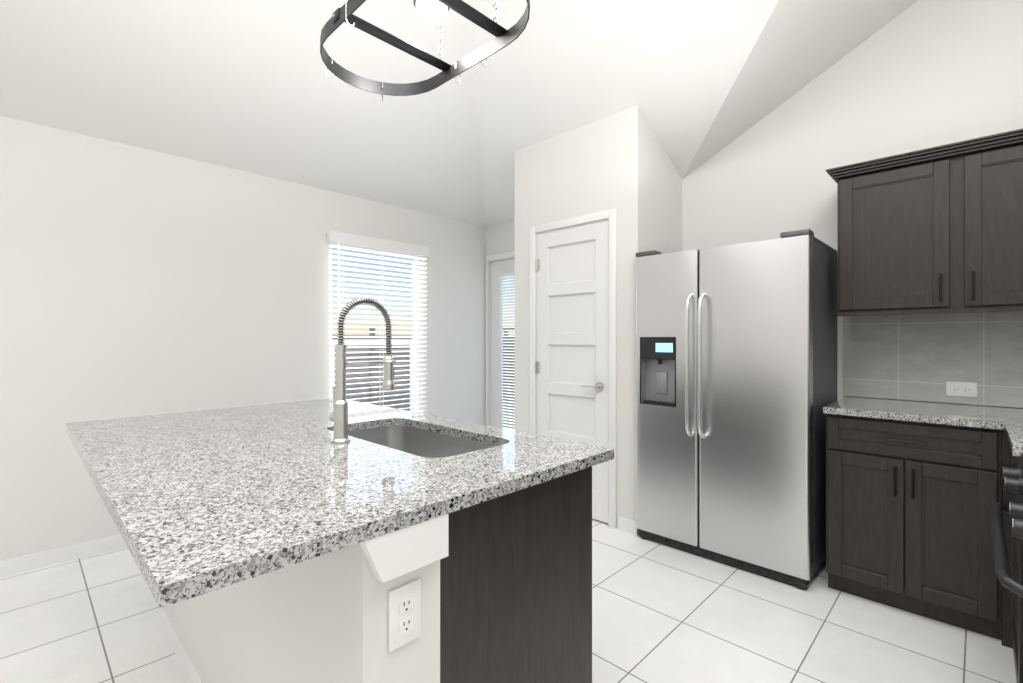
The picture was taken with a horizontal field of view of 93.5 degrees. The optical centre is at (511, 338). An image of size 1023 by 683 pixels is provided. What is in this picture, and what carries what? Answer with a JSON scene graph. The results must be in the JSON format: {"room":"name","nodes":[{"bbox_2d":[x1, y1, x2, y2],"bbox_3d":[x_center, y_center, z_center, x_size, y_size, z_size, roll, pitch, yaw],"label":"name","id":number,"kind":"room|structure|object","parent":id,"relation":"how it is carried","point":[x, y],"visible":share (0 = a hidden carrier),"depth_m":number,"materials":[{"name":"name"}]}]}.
{"room":"kitchen","nodes":[
{"label":"kitchen","id":0,"kind":"room"},
{"bbox_2d":[0,116,483,560],"bbox_3d":[-2.646,-0.625,2.643,0.120,3.750,6.940,0,0,44],"label":"wall","id":1,"kind":"structure","parent":0,"point":[134,282],"depth_m":3.00,"materials":[{"name":"white paint"}]},
{"bbox_2d":[0,534,126,577],"bbox_3d":[-2.599,1.208,2.597,0.012,0.085,6.700,0,0,44],"label":"baseboard","id":2,"kind":"structure","parent":1,"relation":"attached to","point":[24,563],"depth_m":2.68,"materials":[{"name":"white wood"}]},
{"bbox_2d":[329,243,418,412],"bbox_3d":[-1.159,0.041,4.140,0.135,1.659,0.940,0,0,44],"label":"window","id":3,"kind":"structure","parent":1,"relation":"in","point":[412,396],"depth_m":4.29,"materials":[{"name":"white"}]},
{"bbox_2d":[327,231,429,411],"bbox_3d":[-1.099,0.003,4.082,0.085,1.685,0.938,0,0,44],"label":"window blinds","id":4,"kind":"object","parent":3,"relation":"attached to","point":[346,239],"visible":0.81,"depth_m":4.05,"materials":[{"name":"white plastic"}]},
{"bbox_2d":[0,0,917,225],"bbox_3d":[-1.023,-2.845,1.064,4.530,3.410,6.820,0,0,44],"label":"ceiling","id":5,"kind":"structure","parent":0,"point":[249,86],"depth_m":2.83,"materials":[{"name":"white paint"}]},
{"bbox_2d":[320,0,529,101],"bbox_3d":[-0.335,-1.694,1.735,0.915,1.306,0.506,0,0,44],"label":"pot rack","id":6,"kind":"object","parent":5,"relation":"hanging from","point":[349,8],"visible":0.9,"depth_m":1.83,"materials":[{"name":"grey metal"}]},
{"bbox_2d":[413,0,449,24],"bbox_3d":[-0.309,-1.737,1.863,0.140,1.022,0.140,0,0,44],"label":"light","id":7,"kind":"object","parent":5,"relation":"hanging from","point":[431,12],"visible":1,"depth_m":1.83,"materials":[{"name":"white glass"}]},
{"bbox_2d":[0,519,1016,682],"bbox_3d":[-1.023,1.300,1.064,4.650,0.100,6.940,0,0,44],"label":"floor","id":8,"kind":"structure","parent":0,"point":[661,613],"depth_m":2.06,"materials":[{"name":"tile"}]},
{"bbox_2d":[166,543,439,682],"bbox_3d":[-0.842,0.808,1.572,1.750,0.883,0.180,0,0,44],"label":"wall","id":9,"kind":"structure","parent":8,"relation":"on","point":[322,618],"depth_m":1.05,"materials":[{"name":"white paint"}]},
{"bbox_2d":[160,607,206,682],"bbox_3d":[-0.843,1.208,1.563,1.762,0.085,0.190,0,0,44],"label":"baseboard","id":10,"kind":"structure","parent":9,"relation":"attached to","point":[190,667],"depth_m":1.85,"materials":[{"name":"white wood"}]},
{"bbox_2d":[358,457,613,682],"bbox_3d":[-0.622,0.808,1.778,1.779,0.885,0.806,0,0,44],"label":"kitchen island","id":11,"kind":"object","parent":8,"relation":"on","point":[496,522],"depth_m":1.17,"materials":[{"name":"brown wood"}]},
{"bbox_2d":[66,399,613,606],"bbox_3d":[-0.729,0.350,1.689,1.810,0.030,1.136,0,0,44],"label":"island countertop","id":12,"kind":"structure","parent":11,"relation":"on","point":[204,501],"depth_m":1.15,"materials":[{"name":"grey stone"}]},
{"bbox_2d":[326,297,395,444],"bbox_3d":[-0.508,0.096,1.633,0.085,0.476,0.224,0,0,44],"label":"faucet","id":13,"kind":"object","parent":12,"relation":"on","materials":[{"name":"silver metal"}]},
{"bbox_2d":[350,421,505,460],"bbox_3d":[-0.349,0.502,1.692,0.756,0.297,0.395,0,0,44],"label":"sink","id":14,"kind":"object","parent":12,"relation":"in","point":[424,440],"depth_m":1.93,"materials":[{"name":"silver metal"}]},
{"bbox_2d":[636,229,836,589],"bbox_3d":[1.326,0.355,2.898,0.950,1.790,0.746,0,0,44],"label":"fridge","id":15,"kind":"object","parent":8,"relation":"on","point":[736,368],"visible":0.98,"depth_m":2.60,"materials":[{"name":"silver metal"}]},
{"bbox_2d":[823,129,1022,682],"bbox_3d":[1.972,0.173,1.946,1.284,2.153,1.259,0,0,44],"label":"kitchen cabinets","id":16,"kind":"object","parent":8,"relation":"on","point":[930,275],"visible":0.96,"depth_m":1.60,"materials":[{"name":"brown wood"}]},
{"bbox_2d":[823,396,1022,506],"bbox_3d":[2.005,0.350,1.933,1.277,0.030,1.229,0,0,44],"label":"countertop","id":17,"kind":"structure","parent":16,"relation":"on","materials":[{"name":"stone"}]},
{"bbox_2d":[991,452,1022,596],"bbox_3d":[1.507,0.775,1.021,0.688,0.950,0.759,0,0,44],"label":"range","id":18,"kind":"object","parent":8,"relation":"on","point":[1013,478],"visible":1,"depth_m":1.17,"materials":[{"name":"black"}]},
{"bbox_2d":[512,105,647,533],"bbox_3d":[0.450,-0.175,3.482,1.090,2.850,0.100,0,0,44],"label":"wall","id":19,"kind":"structure","parent":0,"point":[600,165],"depth_m":3.25,"materials":[{"name":"white paint"}]},
{"bbox_2d":[535,220,608,523],"bbox_3d":[0.410,0.222,3.433,0.644,2.032,0.098,0,0,44],"label":"pantry door","id":20,"kind":"structure","parent":19,"relation":"in","point":[572,362],"depth_m":3.42,"materials":[{"name":"white wood"}]},
{"bbox_2d":[529,208,616,528],"bbox_3d":[0.451,0.196,3.469,0.764,2.109,0.116,0,0,44],"label":"door frame","id":21,"kind":"structure","parent":19,"relation":"attached to","point":[611,214],"depth_m":3.19,"materials":[{"name":"white wood"}]},
{"bbox_2d":[648,123,683,253],"bbox_3d":[1.031,-0.625,3.370,0.120,3.750,0.510,0,0,44],"label":"wall","id":22,"kind":"structure","parent":0,"point":[665,184],"depth_m":3.32,"materials":[{"name":"white paint"}]},
{"bbox_2d":[484,0,1022,424],"bbox_3d":[1.355,-0.625,3.509,4.410,3.750,0.120,0,0,44],"label":"wall","id":23,"kind":"structure","parent":0,"point":[940,72],"depth_m":2.79,"materials":[{"name":"white paint"}]},
{"bbox_2d":[486,251,514,424],"bbox_3d":[0.083,0.195,4.651,0.966,2.110,0.016,0,0,44],"label":"door frame","id":24,"kind":"structure","parent":23,"relation":"attached to","point":[510,254],"depth_m":4.97,"materials":[{"name":"white wood"}]},
{"bbox_2d":[488,257,514,429],"bbox_3d":[0.120,0.225,4.713,0.879,2.050,0.175,0,0,44],"label":"patio door","id":25,"kind":"structure","parent":23,"relation":"in","point":[498,270],"depth_m":4.93,"materials":[{"name":"white"}]},
{"bbox_2d":[502,276,514,429],"bbox_3d":[0.115,0.155,4.708,0.580,1.571,0.019,0,0,44],"label":"door blinds","id":26,"kind":"object","parent":25,"relation":"attached to","point":[508,360],"visible":0.23,"depth_m":4.85,"materials":[{"name":"white plastic"}]},
{"bbox_2d":[946,381,977,397],"bbox_3d":[2.315,0.260,2.474,0.118,0.075,0.009,0,0,44],"label":"electrical outlet","id":27,"kind":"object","parent":23,"relation":"attached to","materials":[{"name":"white plastic"}]},
{"label":"outside","id":28,"kind":"structure","parent":0,"visible":0},
{"bbox_2d":[346,383,514,428],"bbox_3d":[-2.845,1.520,4.928,20.410,0.100,21.700,0,0,44],"label":"ground","id":29,"kind":"structure","parent":28,"point":[503,405],"depth_m":10.29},
{"bbox_2d":[332,325,514,410],"bbox_3d":[-0.913,0.613,2.321,12.095,1.715,16.745,0,0,44],"label":"fence","id":30,"kind":"object","parent":29,"relation":"on","point":[375,379],"depth_m":9.28,"materials":[{"name":"brown wood"}]}
]}

